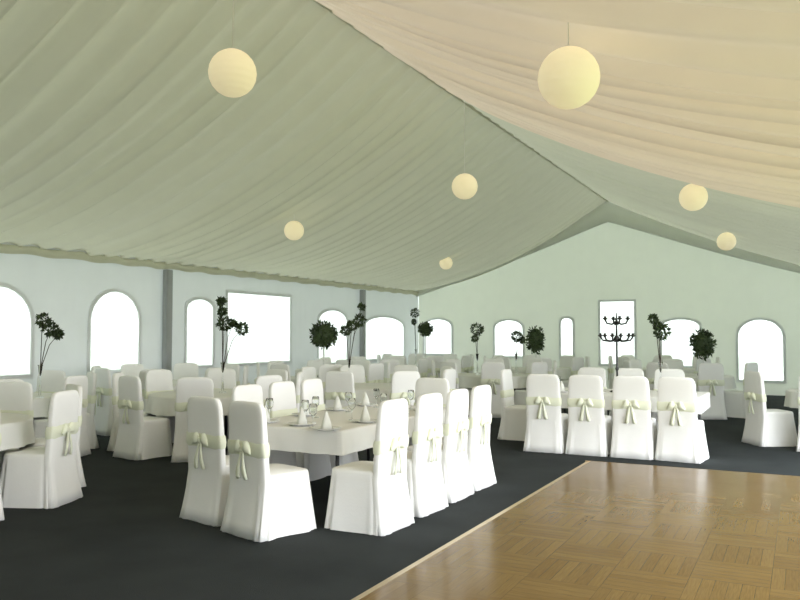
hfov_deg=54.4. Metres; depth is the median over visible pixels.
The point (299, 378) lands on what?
covered chair
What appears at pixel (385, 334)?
window
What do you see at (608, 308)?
window
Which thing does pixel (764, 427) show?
covered chair
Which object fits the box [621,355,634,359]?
covered chair
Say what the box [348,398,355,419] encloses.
wine glass
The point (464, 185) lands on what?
paper lantern
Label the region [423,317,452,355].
window
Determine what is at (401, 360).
covered chair
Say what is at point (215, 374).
covered chair
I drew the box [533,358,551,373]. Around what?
covered chair
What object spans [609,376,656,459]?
covered chair
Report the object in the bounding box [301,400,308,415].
wine glass
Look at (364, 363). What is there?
covered chair
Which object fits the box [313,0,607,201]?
trim
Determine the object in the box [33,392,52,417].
tablecloth
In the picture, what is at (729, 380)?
tablecloth
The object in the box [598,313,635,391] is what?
candelabra
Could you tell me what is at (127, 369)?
covered chair
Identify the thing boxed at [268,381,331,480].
covered chair
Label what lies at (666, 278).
wall
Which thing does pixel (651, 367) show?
covered chair
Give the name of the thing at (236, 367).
covered chair
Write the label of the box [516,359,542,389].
covered chair
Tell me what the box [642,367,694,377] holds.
tablecloth
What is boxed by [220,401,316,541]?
covered chair
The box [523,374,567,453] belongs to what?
covered chair
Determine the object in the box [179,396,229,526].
covered chair
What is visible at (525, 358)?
covered chair
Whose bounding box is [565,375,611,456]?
covered chair
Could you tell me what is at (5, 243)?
trim
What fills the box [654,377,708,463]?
covered chair
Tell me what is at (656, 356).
covered chair
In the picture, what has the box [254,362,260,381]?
covered chair
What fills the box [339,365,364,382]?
covered chair
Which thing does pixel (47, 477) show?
covered chair
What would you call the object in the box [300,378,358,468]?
covered chair
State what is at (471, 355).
covered chair
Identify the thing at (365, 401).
napkin
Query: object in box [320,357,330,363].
covered chair
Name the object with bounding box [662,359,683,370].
covered chair
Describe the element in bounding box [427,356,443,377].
covered chair
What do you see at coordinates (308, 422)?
dinner plate
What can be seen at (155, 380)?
covered chair
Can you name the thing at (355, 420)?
dinner plate
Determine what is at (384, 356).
covered chair
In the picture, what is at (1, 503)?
covered chair
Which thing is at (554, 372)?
covered chair
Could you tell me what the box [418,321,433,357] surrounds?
topiary
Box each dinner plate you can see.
[288,421,315,425]
[311,426,340,430]
[325,407,347,410]
[351,419,376,422]
[356,403,375,405]
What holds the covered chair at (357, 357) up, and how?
on the floor
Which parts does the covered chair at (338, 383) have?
sash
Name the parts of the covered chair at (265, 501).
sash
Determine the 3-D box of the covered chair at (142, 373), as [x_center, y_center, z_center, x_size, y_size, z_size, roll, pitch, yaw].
[-3.764,1.574,12.054,0.574,1.028,0.603,0,-3,-3]
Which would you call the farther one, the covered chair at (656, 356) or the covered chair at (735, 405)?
the covered chair at (656, 356)
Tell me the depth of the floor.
5.80 m
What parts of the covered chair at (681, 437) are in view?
sash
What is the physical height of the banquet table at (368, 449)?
0.740 m
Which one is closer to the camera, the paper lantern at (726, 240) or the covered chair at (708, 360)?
the paper lantern at (726, 240)
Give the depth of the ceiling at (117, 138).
11.11 m
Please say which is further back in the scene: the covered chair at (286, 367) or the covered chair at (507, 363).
the covered chair at (507, 363)
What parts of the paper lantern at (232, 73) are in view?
lamp shade, cord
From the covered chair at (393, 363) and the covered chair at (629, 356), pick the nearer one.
the covered chair at (393, 363)
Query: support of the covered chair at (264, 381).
on the floor
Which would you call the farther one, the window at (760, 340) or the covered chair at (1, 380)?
the window at (760, 340)
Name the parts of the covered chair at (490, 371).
sash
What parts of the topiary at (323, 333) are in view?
stem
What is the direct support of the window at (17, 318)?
in the wall at (64, 289)
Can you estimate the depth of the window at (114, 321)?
13.77 m
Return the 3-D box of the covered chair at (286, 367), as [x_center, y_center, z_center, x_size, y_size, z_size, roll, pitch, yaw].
[-2.029,1.663,14.034,0.574,1.028,0.603,-2,-3,32]
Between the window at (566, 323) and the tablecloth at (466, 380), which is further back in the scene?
the window at (566, 323)
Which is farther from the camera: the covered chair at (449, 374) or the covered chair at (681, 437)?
the covered chair at (449, 374)
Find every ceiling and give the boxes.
[0,0,605,295]
[315,0,799,264]
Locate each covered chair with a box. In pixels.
[0,379,23,381]
[0,382,33,476]
[0,390,82,508]
[0,433,4,520]
[19,384,85,486]
[33,370,65,420]
[33,375,90,455]
[86,372,98,448]
[91,366,100,371]
[94,368,112,435]
[107,372,155,450]
[113,376,172,459]
[120,364,143,376]
[139,369,164,411]
[144,369,174,442]
[171,377,213,462]
[173,363,198,379]
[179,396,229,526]
[206,368,235,439]
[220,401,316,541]
[224,364,239,385]
[227,375,281,454]
[231,384,296,466]
[242,365,249,384]
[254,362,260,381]
[266,369,287,380]
[267,361,283,369]
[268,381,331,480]
[270,364,290,380]
[295,369,325,409]
[295,372,302,412]
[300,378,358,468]
[301,366,325,403]
[307,360,327,374]
[318,364,341,396]
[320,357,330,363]
[324,398,414,535]
[325,371,355,409]
[336,359,353,364]
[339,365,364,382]
[351,356,365,360]
[353,360,370,380]
[366,363,383,382]
[373,393,448,517]
[379,360,399,382]
[382,354,391,359]
[384,361,390,382]
[388,357,404,364]
[390,371,419,405]
[394,365,417,371]
[407,388,473,502]
[408,354,423,364]
[408,377,449,445]
[417,359,426,377]
[419,357,427,375]
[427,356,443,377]
[430,360,435,377]
[440,361,471,414]
[440,366,452,377]
[441,385,496,490]
[442,369,455,390]
[443,354,456,360]
[445,359,470,389]
[461,355,470,372]
[469,354,473,372]
[480,362,504,417]
[484,358,503,363]
[495,357,511,371]
[497,369,526,440]
[514,362,547,404]
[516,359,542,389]
[522,355,539,366]
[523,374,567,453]
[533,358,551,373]
[552,360,557,375]
[560,355,573,379]
[561,357,583,387]
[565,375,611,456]
[567,356,589,379]
[578,367,606,414]
[607,356,613,388]
[609,368,643,426]
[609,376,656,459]
[618,357,629,367]
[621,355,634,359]
[623,361,631,367]
[629,359,641,368]
[646,362,668,389]
[651,369,684,432]
[653,358,670,361]
[654,355,671,358]
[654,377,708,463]
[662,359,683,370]
[692,356,702,367]
[694,358,710,390]
[696,363,726,419]
[724,362,757,418]
[741,371,797,446]
[796,377,799,451]
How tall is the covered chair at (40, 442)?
1.028 m
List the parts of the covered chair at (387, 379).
sash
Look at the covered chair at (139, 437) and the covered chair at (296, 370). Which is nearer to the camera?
the covered chair at (139, 437)
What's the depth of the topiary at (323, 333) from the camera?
14.81 m
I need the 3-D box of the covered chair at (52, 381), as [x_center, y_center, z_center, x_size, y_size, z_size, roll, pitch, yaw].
[-5.132,1.533,11.137,0.561,1.028,0.598,0,-3,11]
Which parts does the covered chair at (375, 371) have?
sash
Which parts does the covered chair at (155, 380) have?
sash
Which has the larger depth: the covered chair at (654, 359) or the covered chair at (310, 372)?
the covered chair at (654, 359)
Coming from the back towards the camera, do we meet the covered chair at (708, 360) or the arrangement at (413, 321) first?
the arrangement at (413, 321)
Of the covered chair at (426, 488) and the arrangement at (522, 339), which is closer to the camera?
the covered chair at (426, 488)
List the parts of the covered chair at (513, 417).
sash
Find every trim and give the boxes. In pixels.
[0,242,417,290]
[162,269,172,371]
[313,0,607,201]
[359,290,365,356]
[416,201,799,296]
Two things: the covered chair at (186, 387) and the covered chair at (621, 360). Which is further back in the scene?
the covered chair at (621, 360)
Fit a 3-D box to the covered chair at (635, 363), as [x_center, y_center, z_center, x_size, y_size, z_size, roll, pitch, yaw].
[5.120,1.764,16.275,0.574,1.028,0.603,2,-3,-40]
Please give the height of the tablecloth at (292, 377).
0.234 m
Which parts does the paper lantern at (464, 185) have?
cord, lamp shade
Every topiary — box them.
[308,319,338,376]
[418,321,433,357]
[526,325,545,357]
[688,329,716,375]
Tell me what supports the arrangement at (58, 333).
on the tablecloth at (40, 405)
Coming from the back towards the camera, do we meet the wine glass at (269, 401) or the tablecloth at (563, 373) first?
the tablecloth at (563, 373)
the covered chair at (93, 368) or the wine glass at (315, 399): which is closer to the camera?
the wine glass at (315, 399)
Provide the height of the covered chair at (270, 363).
1.028 m
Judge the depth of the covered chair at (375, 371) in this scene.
14.14 m
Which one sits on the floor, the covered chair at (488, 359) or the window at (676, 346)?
the covered chair at (488, 359)
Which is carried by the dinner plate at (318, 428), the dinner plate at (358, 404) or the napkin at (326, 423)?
the napkin at (326, 423)
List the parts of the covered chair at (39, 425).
sash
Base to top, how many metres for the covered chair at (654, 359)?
1.028 m
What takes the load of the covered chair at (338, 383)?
on the floor
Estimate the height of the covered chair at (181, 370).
1.028 m
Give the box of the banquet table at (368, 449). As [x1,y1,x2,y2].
[335,448,369,466]
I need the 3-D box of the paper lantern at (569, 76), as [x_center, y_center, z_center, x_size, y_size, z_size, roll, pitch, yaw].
[1.078,-1.551,4.976,0.391,0.643,0.391,2,-4,-44]
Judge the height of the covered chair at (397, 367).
1.028 m
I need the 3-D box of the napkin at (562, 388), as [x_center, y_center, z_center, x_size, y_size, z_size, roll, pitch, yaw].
[2.273,1.215,10.971,0.087,0.150,0.095,1,-3,-25]
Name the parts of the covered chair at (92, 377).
sash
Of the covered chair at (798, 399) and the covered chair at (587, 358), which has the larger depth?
the covered chair at (587, 358)
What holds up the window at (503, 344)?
in the wall at (666, 278)
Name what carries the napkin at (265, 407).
on the dinner plate
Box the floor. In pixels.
[0,395,799,599]
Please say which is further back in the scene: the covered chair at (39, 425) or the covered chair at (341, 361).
the covered chair at (341, 361)
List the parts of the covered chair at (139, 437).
sash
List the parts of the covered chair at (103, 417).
sash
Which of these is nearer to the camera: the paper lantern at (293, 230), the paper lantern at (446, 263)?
the paper lantern at (293, 230)
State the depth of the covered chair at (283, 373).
11.66 m
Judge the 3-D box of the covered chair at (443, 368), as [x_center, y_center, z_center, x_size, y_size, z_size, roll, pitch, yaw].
[0.562,1.601,12.665,0.598,1.028,0.565,1,-3,-19]
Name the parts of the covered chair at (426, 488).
sash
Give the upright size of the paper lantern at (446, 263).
0.334 m
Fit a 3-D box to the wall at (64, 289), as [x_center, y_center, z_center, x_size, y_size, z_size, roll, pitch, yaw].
[-5.799,0.599,12.341,0.012,3.010,27.840,-1,-3,27]
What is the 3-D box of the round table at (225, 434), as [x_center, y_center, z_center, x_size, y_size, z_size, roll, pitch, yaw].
[-2.634,1.664,10.749,1.600,0.740,1.600,1,-3,-27]
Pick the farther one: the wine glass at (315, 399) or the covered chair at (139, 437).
the covered chair at (139, 437)
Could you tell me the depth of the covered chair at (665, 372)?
11.84 m
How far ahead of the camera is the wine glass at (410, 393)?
8.45 m
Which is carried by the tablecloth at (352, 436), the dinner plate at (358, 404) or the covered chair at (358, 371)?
the dinner plate at (358, 404)
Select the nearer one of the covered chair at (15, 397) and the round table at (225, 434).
the covered chair at (15, 397)
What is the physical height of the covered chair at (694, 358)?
1.028 m
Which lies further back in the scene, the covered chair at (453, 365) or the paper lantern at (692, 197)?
the covered chair at (453, 365)
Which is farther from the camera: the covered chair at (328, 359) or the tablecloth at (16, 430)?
the covered chair at (328, 359)
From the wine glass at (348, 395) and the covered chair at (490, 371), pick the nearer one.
the wine glass at (348, 395)
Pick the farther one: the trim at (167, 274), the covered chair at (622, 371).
the trim at (167, 274)
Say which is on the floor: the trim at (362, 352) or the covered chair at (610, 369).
the covered chair at (610, 369)
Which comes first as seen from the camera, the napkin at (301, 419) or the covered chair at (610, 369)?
the napkin at (301, 419)
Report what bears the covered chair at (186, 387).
on the floor
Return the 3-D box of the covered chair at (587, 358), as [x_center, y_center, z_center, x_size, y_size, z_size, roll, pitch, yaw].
[4.322,1.879,18.858,0.598,1.028,0.565,0,-3,5]
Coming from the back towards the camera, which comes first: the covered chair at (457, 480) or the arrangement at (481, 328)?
the arrangement at (481, 328)
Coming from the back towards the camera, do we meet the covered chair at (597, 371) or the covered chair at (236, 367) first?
the covered chair at (236, 367)
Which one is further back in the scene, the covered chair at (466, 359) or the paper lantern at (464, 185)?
the covered chair at (466, 359)
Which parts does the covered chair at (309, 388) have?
sash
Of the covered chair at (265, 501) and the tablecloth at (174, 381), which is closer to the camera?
the covered chair at (265, 501)
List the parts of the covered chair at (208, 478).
sash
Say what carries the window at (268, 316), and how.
in the wall at (64, 289)
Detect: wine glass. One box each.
[266,398,272,415]
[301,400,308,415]
[309,404,316,427]
[312,396,318,417]
[345,392,351,411]
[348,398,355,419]
[373,389,379,407]
[380,394,386,401]
[407,390,413,408]
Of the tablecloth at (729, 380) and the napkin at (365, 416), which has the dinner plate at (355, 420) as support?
the napkin at (365, 416)
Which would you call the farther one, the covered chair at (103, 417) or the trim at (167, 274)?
the trim at (167, 274)
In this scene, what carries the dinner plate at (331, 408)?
on the tablecloth at (352, 436)
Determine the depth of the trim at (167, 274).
14.72 m
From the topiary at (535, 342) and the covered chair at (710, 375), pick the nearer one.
the covered chair at (710, 375)
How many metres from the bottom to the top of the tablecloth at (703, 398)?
0.204 m
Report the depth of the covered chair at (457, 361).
16.85 m
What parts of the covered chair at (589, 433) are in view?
sash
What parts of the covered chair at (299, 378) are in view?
sash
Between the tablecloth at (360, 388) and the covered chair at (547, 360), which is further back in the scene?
the covered chair at (547, 360)
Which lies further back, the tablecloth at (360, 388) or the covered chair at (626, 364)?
the covered chair at (626, 364)
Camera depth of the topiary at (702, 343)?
15.33 m
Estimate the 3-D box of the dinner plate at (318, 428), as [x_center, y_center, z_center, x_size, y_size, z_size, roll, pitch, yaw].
[-0.626,1.092,6.594,0.254,0.021,0.254,-1,-3,27]
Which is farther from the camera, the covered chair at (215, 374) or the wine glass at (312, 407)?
the covered chair at (215, 374)
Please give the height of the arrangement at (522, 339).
0.905 m
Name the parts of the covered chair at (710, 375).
sash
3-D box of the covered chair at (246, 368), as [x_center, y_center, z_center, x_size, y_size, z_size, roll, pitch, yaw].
[-2.830,1.623,13.145,0.598,1.028,0.561,0,-3,-7]
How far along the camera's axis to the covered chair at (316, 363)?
16.06 m
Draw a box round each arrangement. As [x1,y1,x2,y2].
[35,312,64,397]
[215,296,248,392]
[338,302,367,371]
[410,308,419,364]
[470,322,484,373]
[511,330,525,374]
[647,313,671,391]
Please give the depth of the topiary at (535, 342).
18.85 m
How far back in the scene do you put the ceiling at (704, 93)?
6.63 m
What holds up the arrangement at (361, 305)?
on the tablecloth at (360, 388)
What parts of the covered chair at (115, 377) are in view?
sash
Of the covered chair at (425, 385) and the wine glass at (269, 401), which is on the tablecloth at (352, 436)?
the wine glass at (269, 401)
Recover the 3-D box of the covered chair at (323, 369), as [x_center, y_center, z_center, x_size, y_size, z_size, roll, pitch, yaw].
[-1.262,1.656,13.880,0.563,1.028,0.592,1,-3,-14]
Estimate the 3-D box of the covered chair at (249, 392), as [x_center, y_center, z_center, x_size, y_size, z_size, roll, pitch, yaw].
[-1.401,1.391,7.984,0.598,1.028,0.565,-1,-3,30]
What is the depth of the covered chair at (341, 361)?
16.36 m
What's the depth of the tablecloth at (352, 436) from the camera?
6.80 m
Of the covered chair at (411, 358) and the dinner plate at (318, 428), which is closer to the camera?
the dinner plate at (318, 428)
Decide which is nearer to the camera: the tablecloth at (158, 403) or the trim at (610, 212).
the tablecloth at (158, 403)
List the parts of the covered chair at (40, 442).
sash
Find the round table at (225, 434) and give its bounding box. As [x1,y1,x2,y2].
[224,415,226,442]
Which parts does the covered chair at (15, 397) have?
sash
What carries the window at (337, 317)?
in the wall at (64, 289)
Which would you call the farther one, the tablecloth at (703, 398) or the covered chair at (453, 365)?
the covered chair at (453, 365)
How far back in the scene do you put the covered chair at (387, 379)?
14.93 m
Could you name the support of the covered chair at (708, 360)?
on the floor
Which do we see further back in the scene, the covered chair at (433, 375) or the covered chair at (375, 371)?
the covered chair at (433, 375)
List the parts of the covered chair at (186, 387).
sash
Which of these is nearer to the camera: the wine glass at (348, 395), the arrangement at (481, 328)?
the wine glass at (348, 395)
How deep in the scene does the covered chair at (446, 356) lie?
21.40 m
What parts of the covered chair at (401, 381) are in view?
sash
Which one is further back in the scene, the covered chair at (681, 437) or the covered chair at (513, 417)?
the covered chair at (513, 417)
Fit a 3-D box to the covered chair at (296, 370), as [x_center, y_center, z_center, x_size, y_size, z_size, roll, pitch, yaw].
[-1.318,1.568,11.915,0.598,1.028,0.565,1,-3,-22]
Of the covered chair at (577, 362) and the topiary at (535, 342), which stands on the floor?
the covered chair at (577, 362)
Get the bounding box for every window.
[0,282,34,378]
[86,288,141,373]
[184,296,215,368]
[225,289,291,365]
[317,308,348,363]
[366,315,404,361]
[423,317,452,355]
[493,318,524,358]
[559,316,574,360]
[598,299,636,365]
[659,317,701,367]
[735,317,786,383]
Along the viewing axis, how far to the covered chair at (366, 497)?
6.15 m
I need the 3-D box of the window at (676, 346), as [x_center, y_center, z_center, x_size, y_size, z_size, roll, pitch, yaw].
[7.590,1.155,21.042,1.100,1.380,0.031,-1,-3,27]
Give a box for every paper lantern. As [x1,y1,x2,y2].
[208,0,256,97]
[284,221,303,239]
[439,257,452,268]
[452,101,477,198]
[538,22,599,108]
[679,183,707,210]
[717,232,735,249]
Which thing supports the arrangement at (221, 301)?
on the tablecloth at (158, 403)
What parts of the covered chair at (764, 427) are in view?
sash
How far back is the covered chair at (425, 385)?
9.39 m
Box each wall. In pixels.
[0,253,418,391]
[419,222,799,395]
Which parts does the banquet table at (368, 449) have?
leg, leg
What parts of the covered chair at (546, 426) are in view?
sash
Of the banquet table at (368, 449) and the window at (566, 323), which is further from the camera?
the window at (566, 323)
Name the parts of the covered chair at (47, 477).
sash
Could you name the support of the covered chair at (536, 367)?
on the floor
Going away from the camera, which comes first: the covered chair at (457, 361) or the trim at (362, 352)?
the covered chair at (457, 361)
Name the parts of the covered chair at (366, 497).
sash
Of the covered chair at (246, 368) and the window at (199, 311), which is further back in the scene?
the window at (199, 311)
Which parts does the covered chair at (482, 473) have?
sash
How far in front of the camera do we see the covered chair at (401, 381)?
11.11 m
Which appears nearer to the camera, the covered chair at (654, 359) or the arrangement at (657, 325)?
the arrangement at (657, 325)
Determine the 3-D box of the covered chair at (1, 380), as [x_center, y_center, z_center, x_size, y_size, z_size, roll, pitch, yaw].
[-4.778,1.451,9.302,0.565,1.028,0.598,2,-3,-36]
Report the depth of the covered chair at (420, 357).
17.71 m
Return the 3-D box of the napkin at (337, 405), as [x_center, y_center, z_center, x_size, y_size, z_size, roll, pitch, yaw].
[-0.673,1.096,8.319,0.087,0.150,0.095,1,-3,-25]
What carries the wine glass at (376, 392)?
on the tablecloth at (352, 436)
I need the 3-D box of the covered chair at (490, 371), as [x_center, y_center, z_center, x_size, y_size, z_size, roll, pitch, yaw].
[1.784,1.699,14.829,0.563,1.028,0.592,0,-3,8]
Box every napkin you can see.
[264,405,269,421]
[297,407,306,424]
[321,411,331,428]
[333,395,341,408]
[360,405,369,420]
[361,392,369,404]
[560,381,564,390]
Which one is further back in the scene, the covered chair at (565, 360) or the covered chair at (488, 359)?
the covered chair at (565, 360)
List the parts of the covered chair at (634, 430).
sash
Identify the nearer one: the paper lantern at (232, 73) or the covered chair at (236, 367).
the paper lantern at (232, 73)
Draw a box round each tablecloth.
[0,413,35,450]
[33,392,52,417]
[145,389,231,415]
[173,380,176,390]
[267,404,445,455]
[291,375,365,387]
[324,383,390,403]
[458,373,529,388]
[511,367,570,378]
[560,387,710,413]
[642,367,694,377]
[685,373,735,389]
[784,388,797,407]
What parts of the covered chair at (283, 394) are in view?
sash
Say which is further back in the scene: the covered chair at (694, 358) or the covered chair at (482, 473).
the covered chair at (694, 358)
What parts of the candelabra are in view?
arm, arm, stem, arm, arm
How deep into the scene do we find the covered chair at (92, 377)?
10.62 m
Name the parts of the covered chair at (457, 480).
sash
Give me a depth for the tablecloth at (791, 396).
11.16 m
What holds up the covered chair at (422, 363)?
on the floor
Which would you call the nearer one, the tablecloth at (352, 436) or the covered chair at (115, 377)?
the tablecloth at (352, 436)
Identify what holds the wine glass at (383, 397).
on the tablecloth at (352, 436)

